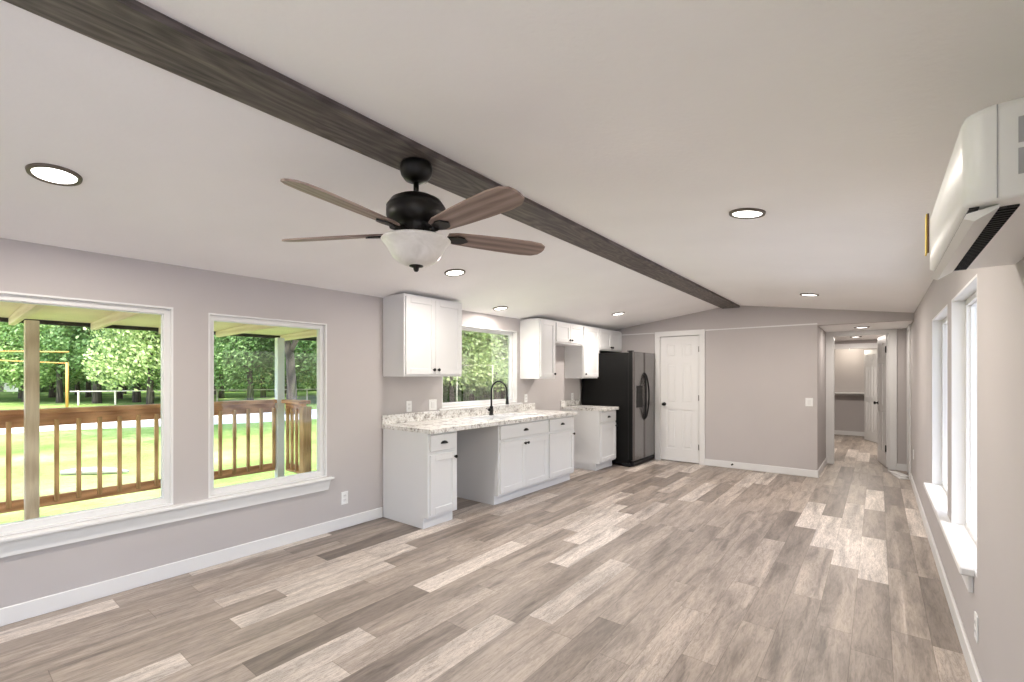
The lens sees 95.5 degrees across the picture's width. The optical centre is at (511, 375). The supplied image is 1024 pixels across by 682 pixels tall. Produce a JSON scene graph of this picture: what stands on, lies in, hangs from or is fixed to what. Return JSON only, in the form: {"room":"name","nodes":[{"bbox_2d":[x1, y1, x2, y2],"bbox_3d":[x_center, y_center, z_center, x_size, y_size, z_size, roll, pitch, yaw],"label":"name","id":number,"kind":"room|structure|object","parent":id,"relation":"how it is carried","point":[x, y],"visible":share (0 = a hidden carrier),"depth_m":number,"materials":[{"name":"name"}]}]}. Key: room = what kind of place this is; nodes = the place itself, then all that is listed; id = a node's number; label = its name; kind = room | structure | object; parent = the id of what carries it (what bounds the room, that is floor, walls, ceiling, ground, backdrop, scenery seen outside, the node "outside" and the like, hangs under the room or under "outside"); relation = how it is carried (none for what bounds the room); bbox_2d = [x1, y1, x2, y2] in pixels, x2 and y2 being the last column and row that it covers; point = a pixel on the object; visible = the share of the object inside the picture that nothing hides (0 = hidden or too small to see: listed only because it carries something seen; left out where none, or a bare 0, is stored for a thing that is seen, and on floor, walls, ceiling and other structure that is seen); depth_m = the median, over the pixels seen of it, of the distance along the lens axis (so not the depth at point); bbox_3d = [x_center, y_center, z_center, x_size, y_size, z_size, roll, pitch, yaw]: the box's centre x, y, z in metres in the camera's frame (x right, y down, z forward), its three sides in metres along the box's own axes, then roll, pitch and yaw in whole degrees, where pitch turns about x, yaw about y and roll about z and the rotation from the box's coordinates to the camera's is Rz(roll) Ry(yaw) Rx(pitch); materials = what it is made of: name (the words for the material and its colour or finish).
{"room":"open-plan living kitchen","nodes":[
{"label":"open-plan living kitchen","id":0,"kind":"room"},
{"bbox_2d":[0,238,601,607],"bbox_3d":[0.263,0.315,6.665,0.130,2.170,16.260,0,0,38],"label":"wall","id":1,"kind":"structure","parent":0,"point":[358,393],"depth_m":3.42,"materials":[{"name":"paint"}]},
{"bbox_2d":[0,291,172,535],"bbox_3d":[-3.159,0.214,2.317,0.130,1.372,2.435,0,0,38],"label":"window","id":2,"kind":"structure","parent":1,"relation":"in","point":[166,499],"depth_m":3.09,"materials":[{"name":"white plastic"}]},
{"bbox_2d":[0,302,313,335],"bbox_3d":[-4.008,-0.576,3.154,2.240,0.108,6.000,0,0,38],"label":"porch roof","id":3,"kind":"structure","parent":1,"relation":"attached to","point":[51,313],"depth_m":4.34,"materials":[{"name":"wood"}]},
{"bbox_2d":[8,304,44,325],"bbox_3d":[-3.685,-0.527,3.549,2.220,0.145,0.040,0,0,38],"label":"rafter","id":4,"kind":"object","parent":3,"relation":"attached to","point":[24,311],"visible":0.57,"depth_m":3.67,"materials":[{"name":"brown wood"}]},
{"bbox_2d":[91,311,143,329],"bbox_3d":[-3.338,-0.527,3.989,2.220,0.145,0.040,0,0,38],"label":"rafter","id":5,"kind":"object","parent":3,"relation":"attached to","point":[116,317],"visible":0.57,"depth_m":4.12,"materials":[{"name":"brown wood"}]},
{"bbox_2d":[216,324,277,336],"bbox_3d":[-2.646,-0.527,4.869,2.220,0.145,0.040,0,0,38],"label":"rafter","id":6,"kind":"object","parent":3,"relation":"attached to","point":[246,328],"visible":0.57,"depth_m":5.08,"materials":[{"name":"brown wood"}]},
{"bbox_2d":[280,330,316,340],"bbox_3d":[-2.176,-0.527,5.466,2.220,0.145,0.040,0,0,38],"label":"rafter","id":7,"kind":"object","parent":3,"relation":"attached to","point":[311,333],"visible":0.14,"depth_m":5.81,"materials":[{"name":"brown wood"}]},
{"bbox_2d":[0,317,316,340],"bbox_3d":[-3.869,-0.573,3.363,2.280,0.175,6.500,0,0,38],"label":"trim","id":8,"kind":"structure","parent":1,"relation":"attached to","point":[2,319],"depth_m":4.87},
{"bbox_2d":[0,476,333,557],"bbox_3d":[-2.767,0.971,2.694,0.018,0.089,3.712,0,0,38],"label":"trim","id":9,"kind":"structure","parent":1,"relation":"attached to","point":[25,545],"depth_m":3.10,"materials":[{"name":"wood"}]},
{"bbox_2d":[0,507,382,626],"bbox_3d":[-2.954,1.350,2.461,0.014,0.100,5.415,0,0,38],"label":"baseboard","id":10,"kind":"structure","parent":1,"relation":"attached to","point":[11,614],"depth_m":3.18,"materials":[{"name":"wood"}]},
{"bbox_2d":[208,313,326,497],"bbox_3d":[-1.984,0.221,3.809,0.130,1.358,0.932,0,0,38],"label":"window","id":11,"kind":"structure","parent":1,"relation":"in","point":[321,328],"depth_m":3.81,"materials":[{"name":"white plastic"}]},
{"bbox_2d":[341,491,347,504],"bbox_3d":[-1.535,1.125,4.268,0.008,0.116,0.070,0,0,38],"label":"wall outlet","id":12,"kind":"object","parent":1,"relation":"attached to","point":[344,495],"visible":1,"depth_m":4.26,"materials":[{"name":"white plastic"}]},
{"bbox_2d":[406,401,411,411],"bbox_3d":[-1.074,0.325,4.854,0.008,0.116,0.070,0,0,38],"label":"wall outlet","id":13,"kind":"object","parent":1,"relation":"attached to","point":[408,403],"visible":1,"depth_m":4.85,"materials":[{"name":"white plastic"}]},
{"bbox_2d":[383,293,461,376],"bbox_3d":[-0.891,-0.383,4.789,0.371,0.790,0.775,0,0,38],"label":"upper cabinet","id":14,"kind":"object","parent":1,"relation":"attached to","point":[422,336],"visible":1,"depth_m":4.58,"materials":[{"name":"white wood"}]},
{"bbox_2d":[429,399,436,409],"bbox_3d":[-0.870,0.325,5.113,0.009,0.116,0.112,0,0,38],"label":"light switch","id":15,"kind":"object","parent":1,"relation":"attached to","point":[432,403],"visible":1,"depth_m":5.11,"materials":[{"name":"white plastic"}]},
{"bbox_2d":[382,403,534,424],"bbox_3d":[-0.478,0.440,5.599,0.020,0.092,2.590,0,0,38],"label":"backsplash","id":16,"kind":"structure","parent":1,"relation":"attached to","point":[431,415],"depth_m":5.28,"materials":[{"name":"stone"}]},
{"bbox_2d":[442,325,516,407],"bbox_3d":[-0.410,-0.113,5.810,0.130,0.965,1.385,0,0,38],"label":"window","id":17,"kind":"structure","parent":1,"relation":"in","point":[489,355],"depth_m":5.91,"materials":[{"name":"glass"}]},
{"bbox_2d":[438,403,522,410],"bbox_3d":[-0.345,0.386,5.775,0.055,0.020,1.530,0,0,38],"label":"trim","id":18,"kind":"structure","parent":1,"relation":"attached to","point":[445,409],"depth_m":5.63,"materials":[{"name":"wood"}]},
{"bbox_2d":[520,318,555,378],"bbox_3d":[0.371,-0.356,6.392,0.371,0.808,0.375,0,0,38],"label":"upper cabinet","id":19,"kind":"object","parent":1,"relation":"attached to","point":[537,335],"visible":1,"depth_m":6.27,"materials":[{"name":"white wood"}]},
{"bbox_2d":[555,321,582,345],"bbox_3d":[0.728,-0.605,6.846,0.371,0.310,0.771,0,0,38],"label":"upper cabinet","id":20,"kind":"object","parent":1,"relation":"attached to","point":[566,334],"visible":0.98,"depth_m":6.73,"materials":[{"name":"white wood"}]},
{"bbox_2d":[561,399,579,406],"bbox_3d":[0.929,0.440,7.387,0.020,0.092,0.560,0,0,38],"label":"backsplash","id":21,"kind":"structure","parent":1,"relation":"attached to","point":[567,402],"depth_m":7.37,"materials":[{"name":"stone"}]},
{"bbox_2d":[565,325,598,377],"bbox_3d":[1.128,-0.356,7.354,0.371,0.808,0.516,0,0,38],"label":"upper cabinet","id":22,"kind":"object","parent":1,"relation":"attached to","point":[580,361],"visible":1,"depth_m":7.19,"materials":[{"name":"white wood"}]},
{"bbox_2d":[599,328,621,352],"bbox_3d":[1.544,-0.583,7.883,0.371,0.355,0.821,0,0,38],"label":"upper cabinet","id":23,"kind":"object","parent":1,"relation":"attached to","point":[609,340],"visible":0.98,"depth_m":7.76,"materials":[{"name":"white wood"}]},
{"bbox_2d":[0,434,971,681],"bbox_3d":[1.964,1.460,5.326,4.460,0.120,16.260,0,0,38],"label":"floor","id":24,"kind":"structure","parent":0,"point":[653,570],"depth_m":2.87,"materials":[{"name":"brown wood"}]},
{"bbox_2d":[383,429,457,528],"bbox_3d":[-0.883,0.962,4.525,0.703,0.876,0.370,0,0,38],"label":"base cabinet","id":25,"kind":"object","parent":24,"relation":"on","point":[420,469],"visible":0.98,"depth_m":4.35,"materials":[{"name":"white wood"}]},
{"bbox_2d":[457,419,547,504],"bbox_3d":[-0.093,0.962,5.530,0.703,0.876,0.947,0,0,38],"label":"base cabinet","id":26,"kind":"object","parent":24,"relation":"on","point":[498,464],"visible":0.99,"depth_m":5.21,"materials":[{"name":"white wood"}]},
{"bbox_2d":[382,403,576,433],"bbox_3d":[-0.207,0.461,5.387,0.708,0.134,2.590,0,0,38],"label":"countertop","id":27,"kind":"structure","parent":26,"relation":"on","point":[431,422],"depth_m":5.00,"materials":[{"name":"stone"}]},
{"bbox_2d":[486,380,508,414],"bbox_3d":[-0.178,0.272,5.557,0.298,0.420,0.127,0,0,38],"label":"faucet","id":28,"kind":"object","parent":27,"relation":"on","point":[490,409],"visible":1,"depth_m":5.62,"materials":[{"name":"black metal"}]},
{"bbox_2d":[465,413,539,419],"bbox_3d":[-0.082,0.571,5.523,0.510,0.178,0.840,0,0,38],"label":"sink","id":29,"kind":"object","parent":27,"relation":"in","point":[502,416],"visible":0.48,"depth_m":5.58,"materials":[{"name":"metal"}]},
{"bbox_2d":[544,415,574,487],"bbox_3d":[0.394,0.962,6.148,0.703,0.876,0.619,0,0,38],"label":"base cabinet","id":30,"kind":"object","parent":24,"relation":"on","point":[561,433],"visible":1,"depth_m":5.93,"materials":[{"name":"white wood"}]},
{"bbox_2d":[561,409,616,470],"bbox_3d":[1.201,0.962,7.174,0.703,0.876,0.530,0,0,38],"label":"base cabinet","id":31,"kind":"object","parent":24,"relation":"on","point":[595,431],"visible":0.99,"depth_m":6.92,"materials":[{"name":"white wood"}]},
{"bbox_2d":[561,399,618,411],"bbox_3d":[1.200,0.461,7.175,0.708,0.134,0.560,0,0,38],"label":"countertop","id":32,"kind":"structure","parent":31,"relation":"on","point":[567,404],"depth_m":7.13,"materials":[{"name":"stone"}]},
{"bbox_2d":[582,350,654,466],"bbox_3d":[1.788,0.510,7.652,0.966,1.780,0.882,0,0,38],"label":"refrigerator","id":33,"kind":"object","parent":24,"relation":"on","point":[625,381],"visible":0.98,"depth_m":7.25,"materials":[{"name":"black metal"}]},
{"bbox_2d":[0,0,1023,329],"bbox_3d":[0.152,-0.955,3.023,4.460,0.410,10.400,0,0,38],"label":"ceiling","id":34,"kind":"structure","parent":0,"point":[641,124],"depth_m":1.83,"materials":[{"name":"paint"}]},
{"bbox_2d":[25,163,82,185],"bbox_3d":[-2.046,-0.896,2.081,0.184,0.036,0.185,0,0,34],"label":"recessed light","id":35,"kind":"object","parent":34,"relation":"in","point":[53,174],"visible":1,"depth_m":2.07,"materials":[{"name":"white"}]},
{"bbox_2d":[3,0,739,308],"bbox_3d":[0.166,-1.039,3.028,0.240,0.048,10.165,0,0,38],"label":"beam","id":36,"kind":"structure","parent":34,"relation":"attached to","point":[131,27],"depth_m":1.71,"materials":[{"name":"wood"}]},
{"bbox_2d":[280,157,544,271],"bbox_3d":[-0.450,-0.755,2.192,1.318,0.519,1.326,0,0,38],"label":"ceiling fan","id":37,"kind":"object","parent":36,"relation":"hanging from","point":[414,217],"visible":1,"depth_m":2.12,"materials":[{"name":"wood"}]},
{"bbox_2d":[444,269,465,276],"bbox_3d":[-0.498,-0.895,4.057,0.184,0.036,0.185,0,0,34],"label":"recessed light","id":38,"kind":"object","parent":34,"relation":"in","point":[452,272],"visible":1,"depth_m":4.04,"materials":[{"name":"white"}]},
{"bbox_2d":[729,208,765,218],"bbox_3d":[1.298,-0.893,2.567,0.184,0.036,0.185,0,0,34],"label":"recessed light","id":39,"kind":"object","parent":34,"relation":"in","point":[741,213],"visible":1,"depth_m":2.55,"materials":[{"name":"white"}]},
{"bbox_2d":[609,306,913,470],"bbox_3d":[3.337,0.170,7.070,4.200,2.460,0.100,0,0,38],"label":"wall","id":40,"kind":"structure","parent":0,"point":[758,381],"depth_m":6.79,"materials":[{"name":"paint"}]},
{"bbox_2d":[661,336,698,462],"bbox_3d":[2.706,0.381,7.508,0.631,2.015,0.098,0,0,38],"label":"door","id":41,"kind":"structure","parent":40,"relation":"in","point":[679,355],"depth_m":7.52,"materials":[{"name":"white wood"}]},
{"bbox_2d":[655,329,704,464],"bbox_3d":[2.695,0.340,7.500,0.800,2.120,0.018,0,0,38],"label":"trim","id":42,"kind":"structure","parent":40,"relation":"attached to","point":[701,332],"depth_m":7.32,"materials":[{"name":"wood"}]},
{"bbox_2d":[622,323,816,334],"bbox_3d":[2.911,-0.704,7.337,3.200,0.017,0.008,0,0,38],"label":"trim","id":43,"kind":"structure","parent":40,"relation":"attached to","point":[811,323],"depth_m":6.87,"materials":[{"name":"wood"}]},
{"bbox_2d":[705,457,826,477],"bbox_3d":[3.999,1.350,7.310,1.484,0.100,1.324,0,0,38],"label":"baseboard","id":44,"kind":"structure","parent":40,"relation":"attached to","point":[711,462],"depth_m":6.74,"materials":[{"name":"wood"}]},
{"bbox_2d":[805,398,812,405],"bbox_3d":[4.093,0.370,6.406,0.088,0.116,0.009,0,0,38],"label":"light switch","id":45,"kind":"object","parent":40,"relation":"attached to","point":[808,401],"visible":1,"depth_m":6.41,"materials":[{"name":"white plastic"}]},
{"bbox_2d":[818,326,825,468],"bbox_3d":[4.573,0.357,6.944,0.100,2.085,1.230,0,0,38],"label":"wall","id":46,"kind":"structure","parent":0,"point":[821,333],"depth_m":6.82,"materials":[{"name":"paint"}]},
{"bbox_2d":[834,348,876,431],"bbox_3d":[6.952,0.335,11.664,4.200,2.130,0.130,0,0,38],"label":"wall","id":47,"kind":"structure","parent":0,"point":[848,363],"depth_m":10.85,"materials":[{"name":"paint"}]},
{"bbox_2d":[834,430,863,435],"bbox_3d":[6.907,1.350,11.607,4.200,0.100,0.014,0,0,38],"label":"baseboard","id":48,"kind":"structure","parent":47,"relation":"attached to","point":[838,432],"depth_m":10.84,"materials":[{"name":"wood"}]},
{"bbox_2d":[834,392,863,395],"bbox_3d":[6.812,0.435,11.487,4.200,0.070,0.320,0,0,38],"label":"closet shelf","id":49,"kind":"object","parent":47,"relation":"attached to","point":[835,393],"visible":0.02,"depth_m":10.79,"materials":[{"name":"wood"}]},
{"bbox_2d":[834,339,876,348],"bbox_3d":[6.077,0.335,10.552,4.200,2.130,0.100,0,0,38],"label":"wall","id":50,"kind":"structure","parent":0,"point":[873,340],"depth_m":9.65,"materials":[{"name":"paint"}]},
{"bbox_2d":[834,343,876,348],"bbox_3d":[6.798,0.370,9.909,1.810,2.060,0.018,0,0,38],"label":"trim","id":51,"kind":"structure","parent":50,"relation":"attached to","point":[856,345],"depth_m":9.64,"materials":[{"name":"wood"}]},
{"bbox_2d":[864,349,876,442],"bbox_3d":[7.587,0.423,9.806,0.036,1.930,0.600,0,0,16],"label":"door","id":52,"kind":"structure","parent":50,"relation":"in","point":[870,356],"depth_m":9.82,"materials":[{"name":"wood"}]},
{"bbox_2d":[834,334,887,340],"bbox_3d":[5.630,-0.765,9.879,4.330,0.070,4.570,0,0,38],"label":"ceiling","id":53,"kind":"structure","parent":0,"point":[864,337],"depth_m":9.10,"materials":[{"name":"paint"}]},
{"bbox_2d":[819,320,913,331],"bbox_3d":[5.017,-0.725,6.594,1.230,0.080,1.230,0,0,38],"label":"ceiling","id":54,"kind":"structure","parent":0,"point":[897,324],"depth_m":6.53,"materials":[{"name":"paint"}]},
{"bbox_2d":[897,328,906,463],"bbox_3d":[4.160,0.335,8.116,4.200,2.130,0.100,0,0,38],"label":"wall","id":55,"kind":"structure","parent":0,"point":[901,333],"depth_m":6.82,"materials":[{"name":"paint"}]},
{"bbox_2d":[826,329,896,469],"bbox_3d":[5.360,0.357,7.159,0.870,2.085,0.118,0,0,38],"label":"trim","id":56,"kind":"structure","parent":55,"relation":"attached to","point":[892,333],"depth_m":6.95,"materials":[{"name":"wood"}]},
{"bbox_2d":[873,335,887,466],"bbox_3d":[5.835,0.388,7.313,0.161,2.000,0.712,0,0,30],"label":"door","id":57,"kind":"structure","parent":55,"relation":"in","point":[882,342],"depth_m":7.28,"materials":[{"name":"white wood"}]},
{"bbox_2d":[897,464,906,470],"bbox_3d":[5.723,1.350,6.812,0.130,0.100,0.014,0,0,38],"label":"baseboard","id":58,"kind":"structure","parent":55,"relation":"attached to","point":[901,467],"depth_m":6.81,"materials":[{"name":"wood"}]},
{"bbox_2d":[911,258,1023,681],"bbox_3d":[3.666,0.315,3.987,0.130,2.170,16.260,0,0,38],"label":"wall","id":59,"kind":"structure","parent":0,"point":[997,597],"depth_m":1.81,"materials":[{"name":"paint"}]},
{"bbox_2d":[888,471,908,476],"bbox_3d":[5.384,1.373,6.478,0.100,0.018,0.340,0,0,14],"label":"trim offcut","id":60,"kind":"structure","parent":59,"relation":"attached to","point":[892,472],"depth_m":6.46,"materials":[{"name":"wood"}]},
{"bbox_2d":[907,331,908,474],"bbox_3d":[5.549,0.388,6.487,0.030,2.000,0.500,0,0,38],"label":"door","id":61,"kind":"structure","parent":59,"relation":"in","point":[908,331],"depth_m":6.46,"materials":[{"name":"wood"}]},
{"bbox_2d":[907,324,910,479],"bbox_3d":[5.541,0.357,6.494,0.022,2.085,0.660,0,0,38],"label":"trim","id":62,"kind":"structure","parent":59,"relation":"attached to","point":[909,325],"depth_m":6.24,"materials":[{"name":"wood"}]},
{"bbox_2d":[932,304,947,514],"bbox_3d":[3.171,0.227,3.358,0.130,1.367,1.080,0,0,38],"label":"window","id":63,"kind":"structure","parent":59,"relation":"in","point":[940,321],"depth_m":3.78,"materials":[{"name":"white plastic"}]},
{"bbox_2d":[910,472,981,681],"bbox_3d":[2.001,1.350,1.988,0.014,0.100,10.800,0,0,38],"label":"baseboard","id":64,"kind":"structure","parent":59,"relation":"attached to","point":[971,664],"depth_m":2.70,"materials":[{"name":"wood"}]},
{"bbox_2d":[923,482,976,576],"bbox_3d":[2.822,0.913,2.996,0.130,0.038,2.200,0,0,38],"label":"windowsill","id":65,"kind":"structure","parent":59,"relation":"attached to","point":[962,546],"depth_m":2.60,"materials":[{"name":"wood"}]},
{"bbox_2d":[951,274,976,576],"bbox_3d":[2.426,0.227,2.411,0.130,1.367,0.930,0,0,38],"label":"window","id":66,"kind":"structure","parent":59,"relation":"in","point":[964,304],"depth_m":2.77,"materials":[{"name":"white plastic"}]},
{"bbox_2d":[961,575,972,592],"bbox_3d":[2.804,0.974,3.011,0.018,0.083,2.140,0,0,38],"label":"trim","id":67,"kind":"structure","parent":59,"relation":"attached to","point":[968,581],"depth_m":2.18,"materials":[{"name":"wood"}]},
{"bbox_2d":[925,97,1023,279],"bbox_3d":[1.297,-0.447,1.259,0.218,0.233,0.857,0,0,38],"label":"air conditioner","id":68,"kind":"object","parent":59,"relation":"attached to","point":[977,218],"visible":1,"depth_m":1.01,"materials":[{"name":"white plastic"}]},
{"bbox_2d":[954,204,1019,270],"bbox_3d":[1.285,-0.359,1.282,0.034,0.006,0.755,0,0,38],"label":"grille","id":69,"kind":"object","parent":68,"relation":"attached to","point":[995,224],"depth_m":1.17,"materials":[{"name":"black plastic"}]},
{"bbox_2d":[974,611,977,642],"bbox_3d":[2.084,1.130,2.089,0.008,0.116,0.070,0,0,38],"label":"wall outlet","id":70,"kind":"object","parent":59,"relation":"attached to","point":[975,613],"visible":1,"depth_m":2.08,"materials":[{"name":"white plastic"}]},
{"label":"outside","id":71,"kind":"structure","parent":0,"visible":0},
{"bbox_3d":[-3.913,1.510,2.984,1.860,0.140,5.850,0,0,38],"label":"porch deck","id":72,"kind":"object","parent":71,"visible":0},
{"bbox_2d":[24,320,39,519],"bbox_3d":[-4.037,0.490,3.909,0.085,1.900,0.085,0,0,38],"label":"porch post","id":73,"kind":"object","parent":72,"relation":"on","point":[31,327],"visible":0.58,"depth_m":3.88,"materials":[{"name":"brown wood"}]},
{"bbox_2d":[0,399,276,513],"bbox_3d":[-4.588,0.715,3.387,0.140,0.850,5.671,0,0,38],"label":"porch railing","id":74,"kind":"object","parent":73,"relation":"attached to","point":[9,419],"visible":0.73,"depth_m":4.41,"materials":[{"name":"brown wood"}]},
{"bbox_2d":[275,338,284,476],"bbox_3d":[-2.792,0.495,5.588,0.082,1.890,0.082,0,0,38],"label":"porch post","id":75,"kind":"object","parent":72,"relation":"on","point":[279,342],"visible":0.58,"depth_m":5.56,"materials":[{"name":"wood"}]},
{"bbox_2d":[299,406,311,472],"bbox_3d":[-2.375,0.900,5.343,0.100,1.080,0.100,0,0,38],"label":"newel post","id":76,"kind":"object","parent":72,"relation":"on","point":[305,413],"visible":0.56,"depth_m":5.31,"materials":[{"name":"brown wood"}]},
{"bbox_2d":[281,399,310,473],"bbox_3d":[-2.538,0.715,5.458,0.420,0.850,0.140,0,0,38],"label":"porch railing","id":77,"kind":"object","parent":76,"relation":"attached to","point":[292,405],"visible":0.95,"depth_m":5.43,"materials":[{"name":"brown wood"}]},
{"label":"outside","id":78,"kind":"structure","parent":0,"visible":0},
{"bbox_2d":[0,383,443,523],"bbox_3d":[6.764,2.300,32.852,270.000,0.200,300.000,0,0,38],"label":"ground","id":79,"kind":"structure","parent":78,"point":[8,401],"depth_m":13.08,"materials":[{"name":"green plant"}]},
{"bbox_2d":[0,383,17,391],"bbox_3d":[-68.817,0.400,64.000,5.600,3.600,4.600,0,0,-12],"label":"shed","id":80,"kind":"object","parent":79,"relation":"on","point":[5,386],"visible":0.17,"depth_m":62.24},
{"bbox_2d":[0,330,43,388],"bbox_3d":[-43.084,-3.513,39.388,9.582,11.860,9.198,0,0,15],"label":"tree","id":81,"kind":"object","parent":79,"relation":"on","point":[7,330],"visible":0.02,"depth_m":37.28,"materials":[{"name":"green plant"}]},
{"bbox_2d":[0,351,68,406],"bbox_3d":[-32.227,0.372,28.687,9.172,3.855,0.151,0,0,-4],"label":"gateway","id":82,"kind":"object","parent":79,"relation":"on","point":[65,363],"visible":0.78,"depth_m":28.93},
{"bbox_2d":[0,322,82,401],"bbox_3d":[-40.105,-2.666,38.173,8.162,10.102,7.834,0,0,-37],"label":"tree","id":83,"kind":"object","parent":79,"relation":"on","point":[5,323],"visible":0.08,"depth_m":36.92,"materials":[{"name":"green plant"}]},
{"bbox_2d":[12,355,85,397],"bbox_3d":[-45.796,-3.527,46.166,8.878,11.941,9.930,0,0,38],"label":"tree","id":84,"kind":"object","parent":79,"relation":"on","point":[52,393],"visible":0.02,"depth_m":46.05,"materials":[{"name":"green plant"}]},
{"bbox_2d":[16,378,84,391],"bbox_3d":[-61.017,-0.113,62.242,8.445,6.572,8.339,0,0,23],"label":"bush","id":85,"kind":"object","parent":79,"relation":"on","point":[43,388],"visible":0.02,"depth_m":60.76,"materials":[{"name":"green plant"}]},
{"bbox_2d":[0,322,110,402],"bbox_3d":[-36.883,-2.979,37.389,8.339,10.753,8.688,0,0,5],"label":"tree","id":86,"kind":"object","parent":79,"relation":"on","point":[59,383],"visible":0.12,"depth_m":35.80,"materials":[{"name":"green plant"}]},
{"bbox_2d":[0,324,144,402],"bbox_3d":[-32.551,-4.959,36.465,10.479,14.792,10.845,0,0,24],"label":"tree","id":87,"kind":"object","parent":79,"relation":"on","point":[96,396],"visible":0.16,"depth_m":34.65,"materials":[{"name":"green plant"}]},
{"bbox_2d":[42,355,116,396],"bbox_3d":[-42.035,-3.175,45.985,9.015,11.158,8.653,0,0,-33],"label":"tree","id":88,"kind":"object","parent":79,"relation":"on","point":[88,384],"visible":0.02,"depth_m":46.29,"materials":[{"name":"green plant"}]},
{"bbox_2d":[48,376,115,392],"bbox_3d":[-55.316,-0.048,61.134,8.102,6.385,8.204,0,0,22],"label":"bush","id":89,"kind":"object","parent":79,"relation":"on","point":[84,381],"visible":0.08,"depth_m":60.05,"materials":[{"name":"green plant"}]},
{"bbox_2d":[60,467,128,474],"bbox_3d":[-9.246,2.111,10.316,1.327,0.154,0.175,0,0,-8],"label":"fallen log","id":90,"kind":"object","parent":79,"relation":"on","point":[84,470],"visible":0.79,"depth_m":10.25,"materials":[{"name":"white wood"}]},
{"bbox_2d":[71,347,157,398],"bbox_3d":[-36.707,-3.756,43.487,8.718,12.306,9.022,0,0,24],"label":"tree","id":91,"kind":"object","parent":79,"relation":"on","point":[119,394],"visible":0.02,"depth_m":43.44,"materials":[{"name":"green plant"}]},
{"bbox_2d":[74,329,160,401],"bbox_3d":[-30.868,-4.777,38.010,10.570,14.417,10.213,0,0,-6],"label":"tree","id":92,"kind":"object","parent":79,"relation":"on","point":[136,395],"visible":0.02,"depth_m":35.21,"materials":[{"name":"green plant"}]},
{"bbox_2d":[81,327,221,403],"bbox_3d":[-25.667,-2.845,33.096,7.822,10.520,8.748,0,0,24],"label":"tree","id":93,"kind":"object","parent":79,"relation":"on","point":[131,337],"visible":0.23,"depth_m":30.97,"materials":[{"name":"green plant"}]},
{"bbox_2d":[0,409,316,433],"bbox_3d":[-11.957,2.215,28.429,11.059,0.070,91.260,0,0,44],"label":"road","id":94,"kind":"structure","parent":79,"relation":"on","point":[254,417],"depth_m":21.03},
{"bbox_2d":[99,330,224,384],"bbox_3d":[-25.792,-4.790,34.623,9.307,14.409,8.904,0,0,-28],"label":"tree","id":95,"kind":"object","parent":79,"relation":"on","point":[138,380],"visible":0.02,"depth_m":33.12,"materials":[{"name":"green plant"}]},
{"bbox_2d":[70,389,316,404],"bbox_3d":[-23.987,1.660,37.000,17.710,1.080,0.101,0,0,-20],"label":"fence","id":96,"kind":"object","parent":79,"relation":"on","point":[114,391],"visible":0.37,"depth_m":35.03,"materials":[{"name":"wood"}]},
{"bbox_2d":[131,337,271,391],"bbox_3d":[-23.553,-3.305,35.612,8.862,11.428,9.233,0,0,23],"label":"tree","id":97,"kind":"object","parent":79,"relation":"on","point":[154,343],"visible":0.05,"depth_m":33.05,"materials":[{"name":"green plant"}]},
{"bbox_2d":[217,373,242,391],"bbox_3d":[-39.993,-0.377,61.733,9.432,7.320,9.334,0,0,32],"label":"bush","id":98,"kind":"object","parent":79,"relation":"on","point":[227,385],"visible":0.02,"depth_m":62.29,"materials":[{"name":"green plant"}]},
{"bbox_2d":[214,349,252,397],"bbox_3d":[-28.091,-4.094,44.332,8.017,12.975,8.381,0,0,42],"label":"tree","id":99,"kind":"object","parent":79,"relation":"on","point":[221,394],"visible":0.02,"depth_m":44.68,"materials":[{"name":"green plant"}]},
{"bbox_2d":[214,336,304,399],"bbox_3d":[-19.744,-3.568,34.806,8.443,11.918,8.738,0,0,-33],"label":"tree","id":100,"kind":"object","parent":79,"relation":"on","point":[224,353],"visible":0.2,"depth_m":33.17,"materials":[{"name":"green plant"}]},
{"bbox_2d":[228,378,298,392],"bbox_3d":[-32.902,-0.568,63.254,10.024,7.862,10.130,0,0,-1],"label":"bush","id":101,"kind":"object","parent":79,"relation":"on","point":[257,384],"visible":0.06,"depth_m":61.40,"materials":[{"name":"green plant"}]},
{"bbox_2d":[214,336,316,393],"bbox_3d":[-16.982,-4.957,35.694,10.842,14.788,10.476,0,0,-44],"label":"tree","id":102,"kind":"object","parent":79,"relation":"on","point":[304,346],"visible":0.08,"depth_m":34.74,"materials":[{"name":"green plant"}]},
{"bbox_2d":[239,361,309,397],"bbox_3d":[-24.877,-3.474,46.317,10.188,11.831,9.189,0,0,18],"label":"tree","id":103,"kind":"object","parent":79,"relation":"on","point":[262,392],"visible":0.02,"depth_m":46.08,"materials":[{"name":"green plant"}]},
{"bbox_2d":[260,376,316,391],"bbox_3d":[-29.933,-0.823,64.792,11.066,8.588,10.950,0,0,-24],"label":"bush","id":104,"kind":"object","parent":79,"relation":"on","point":[299,386],"visible":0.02,"depth_m":61.80,"materials":[{"name":"green plant"}]},
{"bbox_2d":[267,343,316,385],"bbox_3d":[-15.568,-4.235,38.671,8.393,13.272,8.845,0,0,-8],"label":"tree","id":105,"kind":"object","parent":79,"relation":"on","point":[306,373],"visible":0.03,"depth_m":36.81,"materials":[{"name":"green plant"}]},
{"bbox_2d":[285,340,313,414],"bbox_3d":[-13.099,-4.434,26.123,10.231,13.685,8.972,0,0,0],"label":"tree","id":106,"kind":"object","parent":79,"relation":"on","point":[289,347],"visible":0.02,"depth_m":25.82,"materials":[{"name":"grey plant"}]},
{"bbox_2d":[295,352,316,388],"bbox_3d":[-17.801,-1.924,44.988,6.679,8.600,7.406,0,0,-19],"label":"tree","id":107,"kind":"object","parent":79,"relation":"on","point":[315,383],"visible":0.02,"depth_m":43.30,"materials":[{"name":"green plant"}]},
{"bbox_2d":[307,348,316,374],"bbox_3d":[-12.349,-3.809,37.490,9.103,12.417,8.796,0,0,39],"label":"tree","id":108,"kind":"object","parent":79,"relation":"on","point":[311,358],"visible":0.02,"depth_m":34.51,"materials":[{"name":"green plant"}]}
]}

